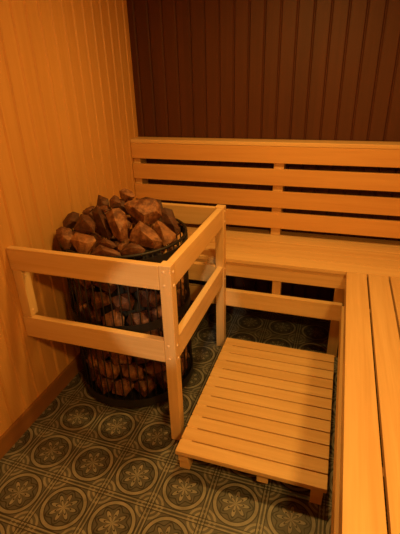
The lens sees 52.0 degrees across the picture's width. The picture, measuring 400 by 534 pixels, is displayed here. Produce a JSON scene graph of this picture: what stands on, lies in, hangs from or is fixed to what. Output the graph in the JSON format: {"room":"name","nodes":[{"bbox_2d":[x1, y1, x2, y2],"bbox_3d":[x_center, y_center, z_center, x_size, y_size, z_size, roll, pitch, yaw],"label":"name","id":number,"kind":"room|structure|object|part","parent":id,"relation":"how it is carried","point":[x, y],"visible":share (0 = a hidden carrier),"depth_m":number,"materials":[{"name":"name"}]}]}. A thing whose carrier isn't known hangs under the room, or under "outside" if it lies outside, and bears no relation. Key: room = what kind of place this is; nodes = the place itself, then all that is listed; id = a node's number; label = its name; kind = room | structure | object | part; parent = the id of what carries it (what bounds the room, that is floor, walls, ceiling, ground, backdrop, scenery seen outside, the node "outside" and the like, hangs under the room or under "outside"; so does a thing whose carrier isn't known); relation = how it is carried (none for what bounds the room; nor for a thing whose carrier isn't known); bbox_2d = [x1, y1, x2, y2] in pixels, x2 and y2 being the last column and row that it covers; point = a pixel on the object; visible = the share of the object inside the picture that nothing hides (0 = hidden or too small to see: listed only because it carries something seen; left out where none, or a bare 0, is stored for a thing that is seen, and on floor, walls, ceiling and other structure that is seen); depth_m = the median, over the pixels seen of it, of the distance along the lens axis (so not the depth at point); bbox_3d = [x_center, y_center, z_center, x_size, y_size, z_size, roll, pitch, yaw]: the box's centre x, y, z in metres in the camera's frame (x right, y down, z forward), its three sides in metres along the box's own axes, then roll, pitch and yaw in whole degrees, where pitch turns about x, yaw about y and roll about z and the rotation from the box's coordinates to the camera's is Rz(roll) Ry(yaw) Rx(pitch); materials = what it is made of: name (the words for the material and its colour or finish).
{"room":"spa","nodes":[
{"label":"spa","id":0,"kind":"room"},
{"bbox_2d":[0,0,137,435],"bbox_3d":[-0.848,-0.221,1.349,0.030,2.150,2.865,7,27,17],"label":"wall","id":1,"kind":"structure","parent":0,"point":[68,118],"depth_m":1.83,"materials":[{"name":"brown wood"}]},
{"bbox_2d":[0,350,85,459],"bbox_3d":[-0.800,0.714,1.784,0.014,0.086,2.865,7,27,17],"label":"baseboard","id":2,"kind":"structure","parent":1,"relation":"attached to","point":[29,416],"depth_m":1.90,"materials":[{"name":"brown wood"}]},
{"bbox_2d":[0,299,399,533],"bbox_3d":[0.079,0.882,1.544,1.960,0.060,2.965,7,27,17],"label":"floor","id":3,"kind":"structure","parent":0,"point":[86,464],"depth_m":1.62,"materials":[{"name":"tile"}]},
{"bbox_2d":[6,199,225,440],"bbox_3d":[-0.306,0.182,2.004,0.702,0.832,0.747,7,27,17],"label":"guard","id":4,"kind":"object","parent":3,"relation":"on","point":[164,276],"visible":0.97,"depth_m":1.64,"materials":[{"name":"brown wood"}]},
{"bbox_3d":[-0.730,0.102,1.720,0.046,0.219,0.046,7,27,17],"label":"post","id":5,"kind":"part","parent":4,"relation":"part of","materials":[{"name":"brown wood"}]},
{"bbox_3d":[-0.451,-0.002,1.552,0.653,0.096,0.028,7,27,17],"label":"rail","id":6,"kind":"part","parent":4,"relation":"part of","materials":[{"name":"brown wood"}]},
{"bbox_3d":[-0.442,0.286,1.687,0.653,0.101,0.028,7,27,17],"label":"rail","id":7,"kind":"part","parent":4,"relation":"part of","materials":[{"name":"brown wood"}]},
{"bbox_3d":[-0.232,-0.290,2.148,0.653,0.096,0.028,7,27,17],"label":"rail","id":8,"kind":"part","parent":4,"relation":"part of","materials":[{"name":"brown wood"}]},
{"bbox_3d":[-0.106,0.363,1.612,0.046,0.830,0.046,7,27,17],"label":"post","id":9,"kind":"part","parent":4,"relation":"part of","materials":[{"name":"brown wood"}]},
{"bbox_3d":[-0.003,-0.110,1.754,0.030,0.096,0.652,7,27,17],"label":"rail","id":10,"kind":"part","parent":4,"relation":"part of","materials":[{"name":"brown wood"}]},
{"bbox_3d":[0.005,0.177,1.889,0.030,0.101,0.652,7,27,17],"label":"rail","id":11,"kind":"part","parent":4,"relation":"part of","materials":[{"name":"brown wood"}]},
{"bbox_3d":[-0.224,-0.003,2.284,0.653,0.101,0.028,7,27,17],"label":"rail","id":12,"kind":"part","parent":4,"relation":"part of","materials":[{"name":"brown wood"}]},
{"bbox_3d":[0.112,0.073,2.208,0.046,0.832,0.046,7,27,17],"label":"post","id":13,"kind":"part","parent":4,"relation":"part of","materials":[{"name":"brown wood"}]},
{"bbox_2d":[59,214,192,407],"bbox_3d":[-0.327,0.202,2.003,0.563,0.799,0.563,7,27,17],"label":"heater","id":14,"kind":"object","parent":3,"relation":"on","point":[133,399],"visible":0.34,"depth_m":1.84,"materials":[{"name":"metal"}]},
{"bbox_2d":[56,226,72,249],"bbox_3d":[-0.557,-0.124,1.698,0.097,0.078,0.061,20,33,38],"label":"stone","id":15,"kind":"object","parent":14,"relation":"in","point":[63,234],"visible":0.97,"depth_m":1.68,"materials":[{"name":"brown stone"}]},
{"bbox_2d":[63,212,78,227],"bbox_3d":[-0.582,-0.210,1.839,0.073,0.061,0.077,7,27,17],"label":"stone","id":16,"kind":"object","parent":14,"relation":"on","point":[71,218],"visible":0.86,"depth_m":1.83,"materials":[{"name":"brown stone"}]},
{"bbox_2d":[70,232,95,253],"bbox_3d":[-0.477,-0.097,1.665,0.077,0.078,0.100,-22,32,-36],"label":"stone","id":17,"kind":"object","parent":14,"relation":"in","point":[83,243],"visible":0.9,"depth_m":1.64,"materials":[{"name":"brown stone"}]},
{"bbox_2d":[73,214,95,233],"bbox_3d":[-0.479,-0.185,1.721,0.090,0.071,0.070,1,25,5],"label":"stone","id":18,"kind":"object","parent":14,"relation":"on","point":[85,223],"visible":0.98,"depth_m":1.70,"materials":[{"name":"brown stone"}]},
{"bbox_2d":[77,300,91,312],"bbox_3d":[-0.533,0.176,1.903,0.079,0.103,0.097,-14,28,-25],"label":"stone","id":19,"kind":"object","parent":14,"relation":"in","point":[80,304],"visible":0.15,"depth_m":1.86,"materials":[{"name":"brown stone"}]},
{"bbox_2d":[72,279,80,291],"bbox_3d":[-0.547,0.079,1.905,0.080,0.096,0.104,-5,26,-8],"label":"stone","id":20,"kind":"object","parent":19,"relation":"on","point":[76,281],"visible":0.12,"depth_m":1.86,"materials":[{"name":"brown stone"}]},
{"bbox_2d":[77,285,93,302],"bbox_3d":[-0.503,0.115,1.812,0.090,0.081,0.079,0,25,4],"label":"stone","id":21,"kind":"object","parent":14,"relation":"in","point":[82,287],"visible":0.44,"depth_m":1.79,"materials":[{"name":"brown stone"}]},
{"bbox_2d":[76,279,94,288],"bbox_3d":[-0.471,0.046,1.746,0.116,0.084,0.081,19,32,37],"label":"stone","id":22,"kind":"object","parent":14,"relation":"in","point":[87,282],"visible":0.27,"depth_m":1.72,"materials":[{"name":"brown stone"}]},
{"bbox_2d":[82,306,101,323],"bbox_3d":[-0.471,0.211,1.824,0.117,0.086,0.076,22,34,40],"label":"stone","id":23,"kind":"object","parent":14,"relation":"in","point":[92,311],"visible":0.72,"depth_m":1.79,"materials":[{"name":"brown stone"}]},
{"bbox_2d":[90,368,98,380],"bbox_3d":[-0.516,0.512,2.055,0.070,0.083,0.114,-10,27,-18],"label":"stone","id":24,"kind":"object","parent":14,"relation":"on","point":[91,369],"visible":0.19,"depth_m":2.01,"materials":[{"name":"brown stone"}]},
{"bbox_2d":[86,354,105,369],"bbox_3d":[-0.501,0.449,1.971,0.084,0.087,0.112,-18,30,-31],"label":"stone","id":25,"kind":"object","parent":24,"relation":"on","point":[89,356],"visible":0.3,"depth_m":1.93,"materials":[{"name":"brown stone"}]},
{"bbox_2d":[89,232,100,238],"bbox_3d":[-0.465,-0.124,1.817,0.054,0.069,0.068,-2,25,-1],"label":"stone","id":26,"kind":"object","parent":14,"relation":"on","point":[94,234],"visible":0.24,"depth_m":1.79,"materials":[{"name":"brown stone"}]},
{"bbox_2d":[95,228,105,237],"bbox_3d":[-0.459,-0.161,1.895,0.054,0.054,0.051,-11,27,-19],"label":"stone","id":27,"kind":"object","parent":14,"relation":"in","point":[97,231],"visible":0.27,"depth_m":1.88,"materials":[{"name":"brown stone"}]},
{"bbox_2d":[91,292,109,309],"bbox_3d":[-0.429,0.140,1.753,0.089,0.091,0.077,22,34,40],"label":"stone","id":28,"kind":"object","parent":14,"relation":"in","point":[106,300],"visible":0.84,"depth_m":1.73,"materials":[{"name":"brown stone"}]},
{"bbox_2d":[92,237,109,249],"bbox_3d":[-0.416,-0.085,1.741,0.078,0.084,0.074,-3,25,-3],"label":"stone","id":29,"kind":"object","parent":14,"relation":"on","point":[98,239],"visible":0.27,"depth_m":1.72,"materials":[{"name":"brown stone"}]},
{"bbox_2d":[92,205,112,239],"bbox_3d":[-0.407,-0.190,1.720,0.054,0.124,0.126,-22,32,-36],"label":"stone","id":30,"kind":"object","parent":14,"relation":"on","point":[100,219],"visible":0.88,"depth_m":1.71,"materials":[{"name":"brown stone"}]},
{"bbox_2d":[97,195,108,205],"bbox_3d":[-0.442,-0.297,1.870,0.060,0.052,0.054,-1,25,2],"label":"stone","id":31,"kind":"object","parent":14,"relation":"on","point":[101,200],"visible":0.7,"depth_m":1.86,"materials":[{"name":"brown stone"}]},
{"bbox_2d":[96,374,112,393],"bbox_3d":[-0.456,0.551,1.977,0.097,0.085,0.086,7,27,17],"label":"stone","id":32,"kind":"object","parent":14,"relation":"on","point":[103,378],"visible":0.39,"depth_m":1.95,"materials":[{"name":"brown stone"}]},
{"bbox_2d":[99,205,110,220],"bbox_3d":[-0.427,-0.239,1.826,0.077,0.067,0.063,-1,25,2],"label":"stone","id":33,"kind":"object","parent":14,"relation":"on","point":[102,206],"visible":0.14,"depth_m":1.82,"materials":[{"name":"brown stone"}]},
{"bbox_2d":[90,244,120,255],"bbox_3d":[-0.369,-0.064,1.618,0.124,0.048,0.052,3,26,11],"label":"stone","id":34,"kind":"object","parent":14,"relation":"in","point":[100,250],"visible":0.83,"depth_m":1.60,"materials":[{"name":"brown stone"}]},
{"bbox_2d":[100,238,115,247],"bbox_3d":[-0.358,-0.095,1.619,0.063,0.035,0.031,7,27,17],"label":"stone","id":35,"kind":"object","parent":34,"relation":"on","point":[104,241],"visible":1,"depth_m":1.61,"materials":[{"name":"brown stone"}]},
{"bbox_2d":[94,281,116,293],"bbox_3d":[-0.384,0.062,1.704,0.104,0.086,0.088,7,27,17],"label":"stone","id":36,"kind":"object","parent":14,"relation":"in","point":[104,286],"visible":0.38,"depth_m":1.68,"materials":[{"name":"brown stone"}]},
{"bbox_2d":[101,309,123,325],"bbox_3d":[-0.386,0.225,1.783,0.090,0.092,0.087,-19,31,-33],"label":"stone","id":37,"kind":"object","parent":14,"relation":"in","point":[117,315],"visible":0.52,"depth_m":1.75,"materials":[{"name":"brown stone"}]},
{"bbox_2d":[111,292,134,310],"bbox_3d":[-0.329,0.150,1.729,0.102,0.086,0.082,7,27,17],"label":"stone","id":38,"kind":"object","parent":37,"relation":"on","point":[124,296],"visible":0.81,"depth_m":1.70,"materials":[{"name":"brown stone"}]},
{"bbox_2d":[108,236,117,243],"bbox_3d":[-0.386,-0.133,1.834,0.074,0.071,0.069,-3,25,-3],"label":"stone","id":39,"kind":"object","parent":14,"relation":"on","point":[113,239],"visible":0.04,"depth_m":1.81,"materials":[{"name":"brown stone"}]},
{"bbox_2d":[109,195,120,207],"bbox_3d":[-0.375,-0.293,1.817,0.050,0.048,0.048,-6,26,-9],"label":"stone","id":40,"kind":"object","parent":14,"relation":"on","point":[114,201],"visible":1,"depth_m":1.80,"materials":[{"name":"brown stone"}]},
{"bbox_2d":[114,199,127,213],"bbox_3d":[-0.357,-0.278,1.867,0.093,0.065,0.064,1,25,5],"label":"stone","id":41,"kind":"object","parent":14,"relation":"on","point":[122,207],"visible":0.21,"depth_m":1.84,"materials":[{"name":"brown stone"}]},
{"bbox_2d":[119,188,134,200],"bbox_3d":[-0.328,-0.329,1.858,0.077,0.053,0.049,16,31,33],"label":"stone","id":42,"kind":"object","parent":41,"relation":"on","point":[125,194],"visible":0.95,"depth_m":1.84,"materials":[{"name":"brown stone"}]},
{"bbox_2d":[114,238,128,255],"bbox_3d":[-0.325,-0.078,1.722,0.061,0.084,0.074,-7,26,-12],"label":"stone","id":43,"kind":"object","parent":14,"relation":"on","point":[118,242],"visible":0.42,"depth_m":1.69,"materials":[{"name":"brown stone"}]},
{"bbox_2d":[106,208,127,241],"bbox_3d":[-0.337,-0.176,1.683,0.076,0.116,0.136,-10,27,-17],"label":"stone","id":44,"kind":"object","parent":43,"relation":"on","point":[117,220],"visible":1,"depth_m":1.66,"materials":[{"name":"brown stone"}]},
{"bbox_2d":[117,243,125,250],"bbox_3d":[-0.305,-0.080,1.612,0.037,0.024,0.024,-4,25,-4],"label":"stone","id":45,"kind":"object","parent":14,"relation":"on","point":[121,246],"visible":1,"depth_m":1.60,"materials":[{"name":"brown stone"}]},
{"bbox_2d":[112,378,133,395],"bbox_3d":[-0.370,0.564,1.935,0.090,0.089,0.097,21,34,39],"label":"stone","id":46,"kind":"object","parent":14,"relation":"on","point":[126,384],"visible":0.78,"depth_m":1.91,"materials":[{"name":"brown stone"}]},
{"bbox_2d":[97,360,120,378],"bbox_3d":[-0.417,0.474,1.917,0.105,0.091,0.089,7,27,17],"label":"stone","id":47,"kind":"object","parent":46,"relation":"on","point":[116,370],"visible":0.66,"depth_m":1.88,"materials":[{"name":"brown stone"}]},
{"bbox_2d":[91,348,108,360],"bbox_3d":[-0.459,0.384,1.890,0.104,0.096,0.093,7,27,17],"label":"stone","id":48,"kind":"object","parent":47,"relation":"on","point":[99,352],"visible":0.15,"depth_m":1.86,"materials":[{"name":"brown stone"}]},
{"bbox_2d":[122,285,140,293],"bbox_3d":[-0.278,0.061,1.699,0.087,0.095,0.086,7,27,17],"label":"stone","id":49,"kind":"object","parent":14,"relation":"in","point":[132,289],"visible":0.27,"depth_m":1.68,"materials":[{"name":"brown stone"}]},
{"bbox_2d":[121,361,143,380],"bbox_3d":[-0.312,0.480,1.892,0.101,0.096,0.079,-2,25,0],"label":"stone","id":50,"kind":"object","parent":14,"relation":"in","point":[132,366],"visible":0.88,"depth_m":1.86,"materials":[{"name":"brown stone"}]},
{"bbox_2d":[107,351,131,364],"bbox_3d":[-0.363,0.399,1.855,0.113,0.088,0.081,7,27,17],"label":"stone","id":51,"kind":"object","parent":50,"relation":"on","point":[114,356],"visible":0.48,"depth_m":1.83,"materials":[{"name":"brown stone"}]},
{"bbox_2d":[121,243,144,255],"bbox_3d":[-0.262,-0.071,1.628,0.095,0.047,0.050,-1,25,2],"label":"stone","id":52,"kind":"object","parent":14,"relation":"in","point":[131,248],"visible":0.87,"depth_m":1.61,"materials":[{"name":"brown stone"}]},
{"bbox_2d":[126,310,148,324],"bbox_3d":[-0.272,0.228,1.782,0.096,0.090,0.083,-9,26,-15],"label":"stone","id":53,"kind":"object","parent":14,"relation":"in","point":[144,314],"visible":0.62,"depth_m":1.75,"materials":[{"name":"brown stone"}]},
{"bbox_3d":[-0.317,0.530,2.158,0.556,0.012,0.556,7,27,17],"label":"plate","id":54,"kind":"part","parent":14,"relation":"part of","materials":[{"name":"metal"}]},
{"bbox_2d":[124,198,161,224],"bbox_3d":[-0.244,-0.246,1.781,0.161,0.097,0.129,7,27,17],"label":"stone","id":55,"kind":"object","parent":14,"relation":"on","point":[147,211],"visible":0.95,"depth_m":1.74,"materials":[{"name":"brown stone"}]},
{"bbox_2d":[129,221,161,248],"bbox_3d":[-0.213,-0.132,1.673,0.130,0.100,0.092,7,27,17],"label":"stone","id":56,"kind":"object","parent":14,"relation":"in","point":[141,234],"visible":0.99,"depth_m":1.65,"materials":[{"name":"brown stone"}]},
{"bbox_2d":[134,375,156,396],"bbox_3d":[-0.261,0.553,1.944,0.099,0.083,0.082,-22,32,-37],"label":"stone","id":57,"kind":"object","parent":14,"relation":"in","point":[151,382],"visible":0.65,"depth_m":1.92,"materials":[{"name":"brown stone"}]},
{"bbox_2d":[137,288,160,306],"bbox_3d":[-0.221,0.128,1.766,0.083,0.081,0.077,17,31,34],"label":"stone","id":58,"kind":"object","parent":14,"relation":"in","point":[151,292],"visible":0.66,"depth_m":1.74,"materials":[{"name":"brown stone"}]},
{"bbox_2d":[141,197,162,208],"bbox_3d":[-0.245,-0.293,1.954,0.145,0.071,0.084,-2,25,-1],"label":"stone","id":59,"kind":"object","parent":14,"relation":"on","point":[157,200],"visible":0.19,"depth_m":1.95,"materials":[{"name":"brown stone"}]},
{"bbox_2d":[144,359,165,376],"bbox_3d":[-0.216,0.471,1.916,0.104,0.106,0.080,-15,28,-26],"label":"stone","id":60,"kind":"object","parent":14,"relation":"in","point":[149,366],"visible":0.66,"depth_m":1.89,"materials":[{"name":"brown stone"}]},
{"bbox_2d":[134,356,149,363],"bbox_3d":[-0.255,0.393,1.863,0.092,0.099,0.082,-13,27,-22],"label":"stone","id":61,"kind":"object","parent":60,"relation":"on","point":[139,360],"visible":0.3,"depth_m":1.83,"materials":[{"name":"brown stone"}]},
{"bbox_2d":[143,328,161,335],"bbox_3d":[-0.221,0.301,1.838,0.104,0.086,0.081,-19,30,-32],"label":"stone","id":62,"kind":"object","parent":61,"relation":"on","point":[155,331],"visible":0.2,"depth_m":1.81,"materials":[{"name":"brown stone"}]},
{"bbox_2d":[149,303,161,321],"bbox_3d":[-0.179,0.206,1.826,0.099,0.088,0.098,7,27,17],"label":"stone","id":63,"kind":"object","parent":62,"relation":"on","point":[153,313],"visible":0.36,"depth_m":1.78,"materials":[{"name":"brown stone"}]},
{"bbox_2d":[156,370,167,389],"bbox_3d":[-0.163,0.538,1.984,0.107,0.098,0.084,-16,29,-27],"label":"stone","id":64,"kind":"object","parent":14,"relation":"in","point":[159,376],"visible":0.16,"depth_m":1.95,"materials":[{"name":"brown stone"}]},
{"bbox_2d":[153,221,175,245],"bbox_3d":[-0.147,-0.147,1.718,0.069,0.088,0.092,-20,31,-33],"label":"stone","id":65,"kind":"object","parent":14,"relation":"in","point":[166,235],"visible":0.98,"depth_m":1.70,"materials":[{"name":"brown stone"}]},
{"bbox_2d":[178,277,183,287],"bbox_3d":[-0.109,0.055,1.917,0.078,0.086,0.106,0,25,4],"label":"stone","id":66,"kind":"object","parent":14,"relation":"in","point":[182,279],"visible":0.16,"depth_m":1.88,"materials":[{"name":"brown stone"}]},
{"bbox_2d":[177,284,186,295],"bbox_3d":[-0.109,0.119,1.998,0.087,0.083,0.082,-5,26,-8],"label":"stone","id":67,"kind":"object","parent":14,"relation":"in","point":[178,289],"visible":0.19,"depth_m":1.97,"materials":[{"name":"brown stone"}]},
{"bbox_2d":[181,357,187,375],"bbox_3d":[-0.112,0.495,2.064,0.090,0.086,0.110,7,27,17],"label":"stone","id":68,"kind":"object","parent":14,"relation":"on","point":[182,358],"visible":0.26,"depth_m":2.04,"materials":[{"name":"brown stone"}]},
{"bbox_2d":[181,348,189,358],"bbox_3d":[-0.093,0.448,2.163,0.080,0.098,0.110,-22,32,-37],"label":"stone","id":69,"kind":"object","parent":14,"relation":"on","point":[182,354],"visible":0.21,"depth_m":2.12,"materials":[{"name":"brown stone"}]},
{"bbox_3d":[-0.497,-0.241,1.854,0.075,0.060,0.057,7,27,17],"label":"stone","id":70,"kind":"object","parent":14,"relation":"on","visible":0},
{"bbox_2d":[82,206,94,214],"bbox_3d":[-0.500,-0.255,1.841,0.051,0.033,0.042,7,27,17],"label":"stone","id":71,"kind":"object","parent":70,"relation":"on","point":[88,210],"visible":1,"depth_m":1.83,"materials":[{"name":"brown stone"}]},
{"bbox_3d":[-0.126,-0.123,1.811,0.058,0.049,0.060,7,27,17],"label":"stone","id":72,"kind":"object","parent":14,"relation":"in","visible":0},
{"bbox_2d":[161,208,179,233],"bbox_3d":[-0.137,-0.207,1.811,0.068,0.099,0.110,-11,27,-18],"label":"stone","id":73,"kind":"object","parent":72,"relation":"on","point":[168,218],"visible":0.84,"depth_m":1.79,"materials":[{"name":"brown stone"}]},
{"bbox_2d":[175,338,333,504],"bbox_3d":[0.294,0.630,1.853,0.562,0.120,0.777,7,27,17],"label":"step stool","id":74,"kind":"object","parent":3,"relation":"on","point":[262,410],"visible":1,"depth_m":1.72,"materials":[{"name":"brown wood"}]},
{"bbox_2d":[163,223,399,357],"bbox_3d":[0.439,0.123,2.424,1.854,0.540,0.486,7,27,17],"label":"bench","id":75,"kind":"object","parent":3,"relation":"on","point":[321,260],"visible":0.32,"depth_m":2.18,"materials":[{"name":"brown wood"}]},
{"bbox_2d":[130,137,399,238],"bbox_3d":[0.485,-0.445,2.356,1.856,0.538,0.110,7,27,17],"label":"backrest","id":76,"kind":"object","parent":75,"relation":"on","point":[280,152],"visible":0.79,"depth_m":2.30,"materials":[{"name":"brown wood"}]},
{"bbox_3d":[0.478,-0.678,2.245,1.856,0.022,0.110,7,27,17],"label":"cap rail","id":77,"kind":"part","parent":76,"relation":"part of","materials":[{"name":"brown wood"}]},
{"bbox_3d":[0.106,0.160,2.296,1.304,0.097,0.028,7,27,17],"label":"rail","id":78,"kind":"part","parent":75,"relation":"part of","materials":[{"name":"brown wood"}]},
{"bbox_3d":[0.721,0.251,2.162,0.053,0.518,0.045,7,27,17],"label":"leg","id":79,"kind":"part","parent":75,"relation":"part of","materials":[{"name":"brown wood"}]},
{"bbox_2d":[331,272,399,533],"bbox_3d":[0.611,0.784,1.015,0.554,0.540,2.367,7,27,17],"label":"bench","id":80,"kind":"object","parent":3,"relation":"on","point":[360,480],"visible":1,"depth_m":1.20,"materials":[{"name":"brown wood"}]},
{"bbox_3d":[0.360,0.729,1.077,0.028,0.097,2.362,7,27,17],"label":"rail","id":81,"kind":"part","parent":80,"relation":"part of","materials":[{"name":"brown wood"}]},
{"bbox_2d":[126,0,399,310],"bbox_3d":[0.502,-0.715,2.309,1.920,2.150,0.030,7,27,17],"label":"wall","id":82,"kind":"structure","parent":0,"point":[234,69],"depth_m":2.21,"materials":[{"name":"brown wood"}]},
{"bbox_3d":[-0.141,0.268,1.898,0.097,0.080,0.107,7,27,17],"label":"stone","id":83,"kind":"object","parent":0,"visible":0},
{"bbox_2d":[177,293,183,308],"bbox_3d":[-0.119,0.167,1.897,0.085,0.092,0.088,16,31,33],"label":"stone","id":84,"kind":"object","parent":83,"relation":"on","point":[178,295],"visible":0.2,"depth_m":1.88,"materials":[{"name":"brown stone"}]}
]}

